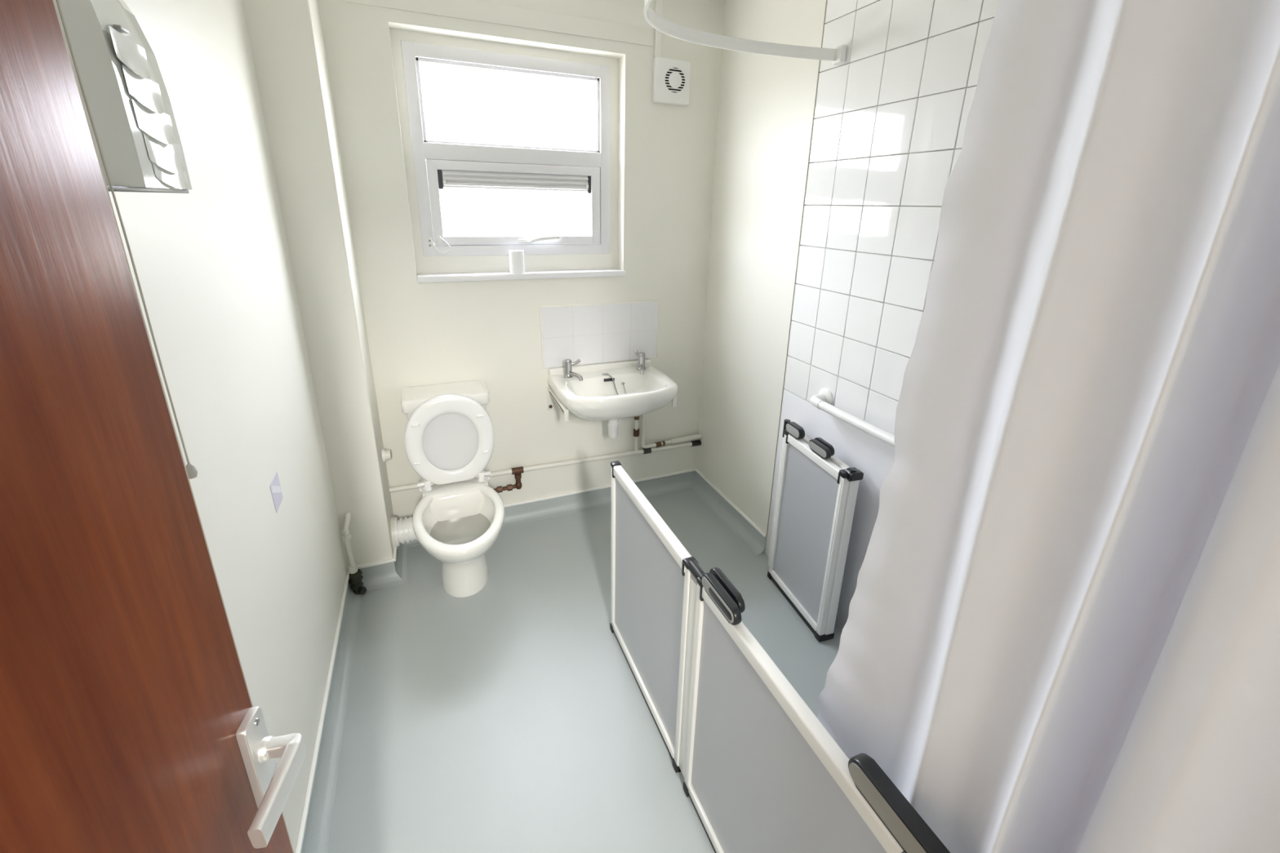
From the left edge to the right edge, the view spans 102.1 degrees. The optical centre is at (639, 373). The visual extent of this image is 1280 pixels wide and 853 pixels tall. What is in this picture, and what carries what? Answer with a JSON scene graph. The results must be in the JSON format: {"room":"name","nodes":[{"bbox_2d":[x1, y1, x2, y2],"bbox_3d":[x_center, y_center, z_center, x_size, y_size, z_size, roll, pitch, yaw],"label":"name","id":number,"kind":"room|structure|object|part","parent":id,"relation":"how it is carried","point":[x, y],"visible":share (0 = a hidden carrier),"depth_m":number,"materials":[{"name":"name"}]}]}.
{"room":"accessible bathroom","nodes":[
{"label":"accessible bathroom","id":0,"kind":"room"},
{"bbox_2d":[108,0,347,852],"bbox_3d":[-0.875,0.083,0.801,0.200,2.700,2.820,-6,19,-22],"label":"wall","id":1,"kind":"structure","parent":0,"point":[212,260],"depth_m":1.24,"materials":[{"name":"beige paint"}]},
{"bbox_2d":[54,0,191,193],"bbox_3d":[-0.652,-0.360,0.579,0.136,0.294,0.310,-6,19,-22],"label":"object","id":2,"kind":"object","parent":1,"relation":"attached to","point":[128,100],"visible":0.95,"depth_m":0.59,"materials":[{"name":"white plastic"}]},
{"bbox_2d":[106,185,189,193],"bbox_3d":[-0.659,-0.226,0.632,0.100,0.005,0.240,-6,19,-22],"label":"shelf","id":3,"kind":"object","parent":2,"relation":"attached to","point":[144,188],"depth_m":0.64,"materials":[{"name":"grey plastic"}]},
{"bbox_2d":[269,471,283,512],"bbox_3d":[-0.974,0.319,1.387,0.001,0.084,0.081,-6,19,-22],"label":"wall label","id":4,"kind":"object","parent":1,"relation":"attached to","point":[275,487],"visible":1,"depth_m":1.38,"materials":[{"name":"grey paper"}]},
{"bbox_2d":[295,567,349,852],"bbox_3d":[-0.788,1.176,1.168,0.011,0.014,2.358,-6,19,-22],"label":"baseboard","id":5,"kind":"structure","parent":1,"relation":"attached to","point":[307,801],"depth_m":1.52,"materials":[{"name":"white plastic"}]},
{"bbox_2d":[242,0,393,567],"bbox_3d":[-1.188,-0.310,1.992,0.176,2.500,0.262,-6,19,-22],"label":"wall","id":6,"kind":"structure","parent":0,"point":[287,45],"depth_m":1.85,"materials":[{"name":"beige paint"}]},
{"bbox_2d":[357,557,395,568],"bbox_3d":[-1.149,0.823,2.232,0.176,0.014,0.011,-6,19,-22],"label":"baseboard","id":7,"kind":"structure","parent":6,"relation":"attached to","point":[387,561],"depth_m":2.23,"materials":[{"name":"white plastic"}]},
{"bbox_2d":[381,448,391,462],"bbox_3d":[-1.122,0.362,2.292,0.032,0.059,0.060,-6,19,-22],"label":"pipe stub","id":8,"kind":"object","parent":6,"relation":"attached to","point":[386,454],"visible":1,"depth_m":2.27,"materials":[{"name":"white plastic"}]},
{"bbox_2d":[393,547,396,558],"bbox_3d":[-1.124,0.775,2.382,0.011,0.014,0.262,-6,19,-22],"label":"baseboard","id":9,"kind":"structure","parent":6,"relation":"attached to","point":[395,548],"depth_m":2.30,"materials":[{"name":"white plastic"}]},
{"bbox_2d":[318,0,724,519],"bbox_3d":[-0.527,-0.467,2.519,2.218,2.700,0.250,-6,19,-22],"label":"wall","id":10,"kind":"structure","parent":0,"point":[421,333],"depth_m":2.40,"materials":[{"name":"beige paint"}]},
{"bbox_2d":[345,0,653,46],"bbox_3d":[-0.497,-1.425,2.066,1.205,0.067,0.006,-6,19,-22],"label":"batten","id":11,"kind":"object","parent":10,"relation":"attached to","point":[473,10],"visible":1,"depth_m":2.07,"materials":[{"name":"beige paint"}]},
{"bbox_2d":[389,28,618,273],"bbox_3d":[-0.541,-0.925,2.317,0.942,0.954,0.125,-6,19,-22],"label":"window","id":12,"kind":"structure","parent":10,"relation":"in","point":[437,164],"depth_m":2.29,"materials":[{"name":"white plastic"}]},
{"bbox_2d":[437,169,443,189],"bbox_3d":[-0.856,-0.833,2.221,0.018,0.077,0.025,-6,19,-22],"label":"end cap","id":13,"kind":"object","parent":12,"relation":"attached to","point":[440,172],"depth_m":2.21,"materials":[{"name":"grey plastic"}]},
{"bbox_3d":[-0.554,-0.775,2.379,0.765,0.349,0.054,-6,19,-22],"label":"opening sash","id":14,"kind":"part","parent":12,"relation":"part of","materials":[{"name":"white plastic"}]},
{"bbox_2d":[441,169,588,191],"bbox_3d":[-0.547,-0.869,2.339,0.648,0.070,0.031,-6,19,-22],"label":"vent","id":15,"kind":"object","parent":12,"relation":"attached to","point":[526,180],"depth_m":2.32,"materials":[{"name":"white plastic"}]},
{"bbox_3d":[-0.526,-0.619,2.409,0.077,0.016,0.011,-6,19,-22],"label":"handle","id":16,"kind":"part","parent":12,"relation":"part of","materials":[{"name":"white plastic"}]},
{"bbox_3d":[-0.450,-0.627,2.410,0.145,0.035,0.046,-6,19,-22],"label":"lever","id":17,"kind":"part","parent":12,"relation":"part of","materials":[{"name":"white plastic"}]},
{"bbox_2d":[586,175,591,193],"bbox_3d":[-0.243,-0.900,2.465,0.014,0.077,0.025,-6,19,-22],"label":"end cap","id":18,"kind":"object","parent":12,"relation":"attached to","point":[588,177],"depth_m":2.45,"materials":[{"name":"grey plastic"}]},
{"bbox_2d":[417,268,625,283],"bbox_3d":[-0.526,-0.460,2.414,0.945,0.026,0.106,-6,19,-22],"label":"window sill","id":19,"kind":"structure","parent":10,"relation":"attached to","point":[564,273],"depth_m":2.36,"materials":[{"name":"white plastic"}]},
{"bbox_2d":[508,249,524,273],"bbox_3d":[-0.561,-0.510,2.361,0.067,0.100,0.067,-6,19,-22],"label":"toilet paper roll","id":20,"kind":"object","parent":19,"relation":"on","point":[516,256],"visible":1,"depth_m":2.34,"materials":[{"name":"white"}]},
{"bbox_2d":[389,416,701,493],"bbox_3d":[-0.395,0.374,2.655,1.639,0.421,0.079,-6,19,-22],"label":"pipe","id":21,"kind":"object","parent":10,"relation":"attached to","point":[517,471],"visible":0.87,"depth_m":2.71,"materials":[{"name":"white paint"}]},
{"bbox_2d":[539,299,659,368],"bbox_3d":[-0.189,-0.202,2.606,0.620,0.310,0.009,-6,19,-22],"label":"backsplash","id":22,"kind":"structure","parent":10,"relation":"attached to","point":[593,333],"depth_m":2.60,"materials":[{"name":"white tile"}]},
{"bbox_2d":[503,468,697,507],"bbox_3d":[-0.413,0.656,2.794,1.631,0.014,0.011,-6,19,-22],"label":"baseboard","id":23,"kind":"structure","parent":10,"relation":"attached to","point":[691,469],"depth_m":2.83,"materials":[{"name":"white plastic"}]},
{"bbox_2d":[546,350,677,438],"bbox_3d":[-0.122,0.135,2.506,0.565,0.385,0.431,-6,19,-22],"label":"basin","id":24,"kind":"object","parent":10,"relation":"attached to","point":[612,392],"visible":1,"depth_m":2.50,"materials":[{"name":"white ceramic"}]},
{"bbox_2d":[563,359,582,381],"bbox_3d":[-0.317,-0.018,2.485,0.086,0.089,0.110,-6,19,-22],"label":"tap","id":25,"kind":"object","parent":24,"relation":"on","point":[568,375],"depth_m":2.49,"materials":[{"name":"silver metal"}]},
{"bbox_3d":[-0.121,0.112,2.498,0.565,0.160,0.430,-6,19,-22],"label":"bowl","id":26,"kind":"part","parent":24,"relation":"part of","materials":[{"name":"white ceramic"}]},
{"bbox_3d":[-0.100,0.066,2.529,0.057,0.103,0.158,-10,21,-32],"label":"plug chain","id":27,"kind":"part","parent":24,"relation":"part of","materials":[{"name":"silver metal"}]},
{"bbox_2d":[634,350,645,374],"bbox_3d":[0.007,-0.059,2.631,0.062,0.089,0.154,-6,19,-22],"label":"tap","id":28,"kind":"object","parent":24,"relation":"on","point":[639,364],"depth_m":2.63,"materials":[{"name":"silver metal"}]},
{"bbox_2d":[653,0,662,57],"bbox_3d":[0.083,-1.546,2.274,0.031,0.272,0.012,-6,19,-22],"label":"cable trunking","id":29,"kind":"object","parent":10,"relation":"attached to","point":[659,3],"visible":0.61,"depth_m":2.29,"materials":[{"name":"white paint"}]},
{"bbox_2d":[640,414,701,448],"bbox_3d":[0.187,0.248,2.869,0.379,0.341,0.067,-6,19,-22],"label":"pipe","id":30,"kind":"object","parent":10,"relation":"attached to","point":[695,437],"visible":0.83,"depth_m":2.91,"materials":[{"name":"white paint"}]},
{"bbox_2d":[652,56,690,106],"bbox_3d":[0.147,-1.331,2.359,0.177,0.183,0.038,-6,19,-22],"label":"fan","id":31,"kind":"object","parent":10,"relation":"attached to","point":[671,77],"visible":1,"depth_m":2.35,"materials":[{"name":"white plastic"}]},
{"bbox_2d":[665,67,685,92],"bbox_3d":[0.162,-1.332,2.348,0.102,0.100,0.008,-6,19,-22],"label":"grille","id":32,"kind":"object","parent":31,"relation":"attached to","point":[675,77],"depth_m":2.35,"materials":[{"name":"white plastic"}]},
{"bbox_2d":[301,471,842,852],"bbox_3d":[0.302,1.576,0.340,2.700,0.194,5.800,-6,19,-22],"label":"floor","id":33,"kind":"structure","parent":0,"point":[509,716],"depth_m":1.76,"materials":[{"name":"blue plastic"}]},
{"bbox_2d":[342,512,366,595],"bbox_3d":[-1.196,0.758,2.150,0.055,0.368,0.080,-14,23,-39],"label":"pipe","id":34,"kind":"object","parent":33,"relation":"on","point":[356,577],"visible":1,"depth_m":2.16,"materials":[{"name":"white paint"}]},
{"bbox_2d":[400,379,504,597],"bbox_3d":[-0.769,0.521,2.179,0.362,0.820,0.735,-6,19,-22],"label":"toilet","id":35,"kind":"object","parent":33,"relation":"on","point":[449,439],"visible":1,"depth_m":2.21,"materials":[{"name":"white ceramic"}]},
{"bbox_2d":[391,516,417,548],"bbox_3d":[-1.031,0.719,2.395,0.208,0.144,0.152,-6,19,-22],"label":"connector","id":36,"kind":"object","parent":35,"relation":"attached to","point":[402,530],"visible":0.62,"depth_m":2.33,"materials":[{"name":"white plastic"}]},
{"bbox_3d":[-0.864,0.100,2.303,0.360,0.059,0.197,-6,19,-22],"label":"cistern lid","id":37,"kind":"part","parent":35,"relation":"part of","materials":[{"name":"white ceramic"}]},
{"bbox_3d":[-0.819,0.278,2.238,0.362,0.396,0.031,-6,19,-22],"label":"lid","id":38,"kind":"part","parent":35,"relation":"part of","materials":[{"name":"white plastic"}]},
{"bbox_3d":[-0.809,0.285,2.216,0.362,0.396,0.035,-6,19,-22],"label":"seat","id":39,"kind":"part","parent":35,"relation":"part of","materials":[{"name":"white plastic"}]},
{"bbox_2d":[421,469,488,521],"bbox_3d":[-0.841,0.653,2.397,0.280,0.373,0.280,-6,19,-22],"label":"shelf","id":40,"kind":"object","parent":35,"relation":"attached to","point":[468,499],"depth_m":2.25,"materials":[{"name":"white ceramic"}]},
{"bbox_2d":[609,461,950,852],"bbox_3d":[0.237,0.891,1.170,0.050,0.781,1.736,-6,19,-22],"label":"screen","id":41,"kind":"object","parent":33,"relation":"on","point":[762,773],"visible":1,"depth_m":1.20,"materials":[{"name":"white plastic"}]},
{"bbox_3d":[0.009,1.061,1.780,0.025,0.028,0.558,-6,19,-22],"label":"rail","id":42,"kind":"part","parent":41,"relation":"part of","materials":[{"name":"white plastic"}]},
{"bbox_3d":[0.016,0.739,1.675,0.006,0.677,0.566,-6,19,-22],"label":"panel","id":43,"kind":"part","parent":41,"relation":"part of","materials":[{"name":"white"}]},
{"bbox_3d":[0.023,0.415,1.570,0.030,0.036,0.558,-6,19,-22],"label":"rail","id":44,"kind":"part","parent":41,"relation":"part of","materials":[{"name":"white"}]},
{"bbox_3d":[0.259,1.253,1.203,0.025,0.028,0.604,-6,19,-22],"label":"rail","id":45,"kind":"part","parent":41,"relation":"part of","materials":[{"name":"white plastic"}]},
{"bbox_3d":[0.266,0.931,1.099,0.006,0.677,0.612,-6,19,-22],"label":"panel","id":46,"kind":"part","parent":41,"relation":"part of","materials":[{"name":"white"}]},
{"bbox_3d":[0.273,0.608,0.994,0.030,0.036,0.604,-6,19,-22],"label":"rail","id":47,"kind":"part","parent":41,"relation":"part of","materials":[{"name":"white plastic"}]},
{"bbox_2d":[767,418,863,642],"bbox_3d":[0.674,0.613,2.069,0.070,0.772,0.422,-4,19,-16],"label":"screen","id":48,"kind":"object","parent":33,"relation":"on","point":[817,493],"visible":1,"depth_m":2.01,"materials":[{"name":"white"}]},
{"bbox_3d":[0.650,0.945,2.171,0.025,0.028,0.357,-4,19,-16],"label":"rail","id":49,"kind":"part","parent":48,"relation":"part of","materials":[{"name":"white plastic"}]},
{"bbox_3d":[0.656,0.633,2.070,0.006,0.672,0.361,-4,19,-16],"label":"panel","id":50,"kind":"part","parent":48,"relation":"part of","materials":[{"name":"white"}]},
{"bbox_3d":[0.663,0.312,1.966,0.028,0.036,0.353,-4,19,-16],"label":"rail","id":51,"kind":"part","parent":48,"relation":"part of","materials":[{"name":"white"}]},
{"bbox_3d":[0.697,0.308,1.978,0.028,0.036,0.351,-4,19,-16],"label":"rail","id":52,"kind":"part","parent":48,"relation":"part of","materials":[{"name":"white"}]},
{"bbox_2d":[696,0,998,631],"bbox_3d":[0.990,-0.119,1.544,0.201,2.700,2.820,-6,19,-22],"label":"wall","id":53,"kind":"structure","parent":0,"point":[830,180],"depth_m":1.92,"materials":[{"name":"white tile"}]},
{"bbox_2d":[695,469,766,537],"bbox_3d":[0.470,0.678,2.782,0.011,0.014,0.696,-6,19,-22],"label":"baseboard","id":54,"kind":"structure","parent":53,"relation":"attached to","point":[706,479],"depth_m":2.72,"materials":[{"name":"white plastic"}]},
{"bbox_2d":[644,0,847,65],"bbox_3d":[0.339,-0.794,0.846,0.677,0.054,1.979,1,18,1],"label":"rail","id":55,"kind":"object","parent":53,"relation":"attached to","point":[837,55],"visible":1,"depth_m":1.67,"materials":[{"name":"white"}]},
{"bbox_2d":[831,44,847,65],"bbox_3d":[0.680,-1.084,1.760,0.022,0.054,0.046,-6,19,-22],"label":"bracket","id":56,"kind":"object","parent":55,"relation":"attached to","point":[838,54],"depth_m":1.75,"materials":[{"name":"white plastic"}]},
{"bbox_2d":[816,0,1279,852],"bbox_3d":[0.518,0.319,0.582,0.160,1.904,0.781,-6,19,-22],"label":"shower curtain","id":57,"kind":"object","parent":55,"relation":"hanging from","point":[1060,633],"visible":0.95,"depth_m":0.55,"materials":[{"name":"white fabric"}]},
{"bbox_2d":[767,420,798,567],"bbox_3d":[0.632,0.558,2.296,0.045,0.735,0.045,-6,19,-22],"label":"wall post","id":58,"kind":"object","parent":53,"relation":"attached to","point":[782,443],"visible":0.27,"depth_m":2.30,"materials":[{"name":"white"}]},
{"bbox_2d":[809,387,894,447],"bbox_3d":[0.818,0.203,1.676,0.090,0.076,0.791,-6,19,-22],"label":"grab rail","id":59,"kind":"object","parent":53,"relation":"attached to","point":[823,401],"visible":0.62,"depth_m":1.81,"materials":[{"name":"white plastic"}]},
{"bbox_3d":[0.021,-1.302,0.916,2.218,0.100,2.990,-6,19,-22],"label":"ceiling","id":60,"kind":"structure","parent":0,"visible":0},
{"bbox_2d":[55,0,197,479],"bbox_3d":[-0.536,-0.459,0.442,0.080,1.233,0.080,-6,19,-22],"label":"pull cord","id":61,"kind":"object","parent":60,"relation":"hanging from","point":[192,471],"visible":0.98,"depth_m":0.54,"materials":[{"name":"white fabric"}]},
{"bbox_3d":[0.542,0.354,0.059,2.218,2.700,0.120,-6,19,-22],"label":"wall","id":62,"kind":"structure","parent":0,"visible":0},
{"bbox_2d":[0,0,305,852],"bbox_3d":[-0.346,0.543,0.243,0.091,1.979,0.741,-2,18,-11],"label":"door","id":63,"kind":"structure","parent":62,"relation":"in","point":[130,722],"depth_m":0.37,"materials":[{"name":"red wood"}]},
{"bbox_3d":[-0.416,0.435,0.569,0.011,0.148,0.032,-2,18,-11],"label":"handle plate","id":64,"kind":"part","parent":63,"relation":"part of","materials":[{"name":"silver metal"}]},
{"bbox_3d":[-0.383,0.426,0.533,0.043,0.034,0.098,-2,18,-11],"label":"lever","id":65,"kind":"part","parent":63,"relation":"part of","materials":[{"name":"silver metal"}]}
]}

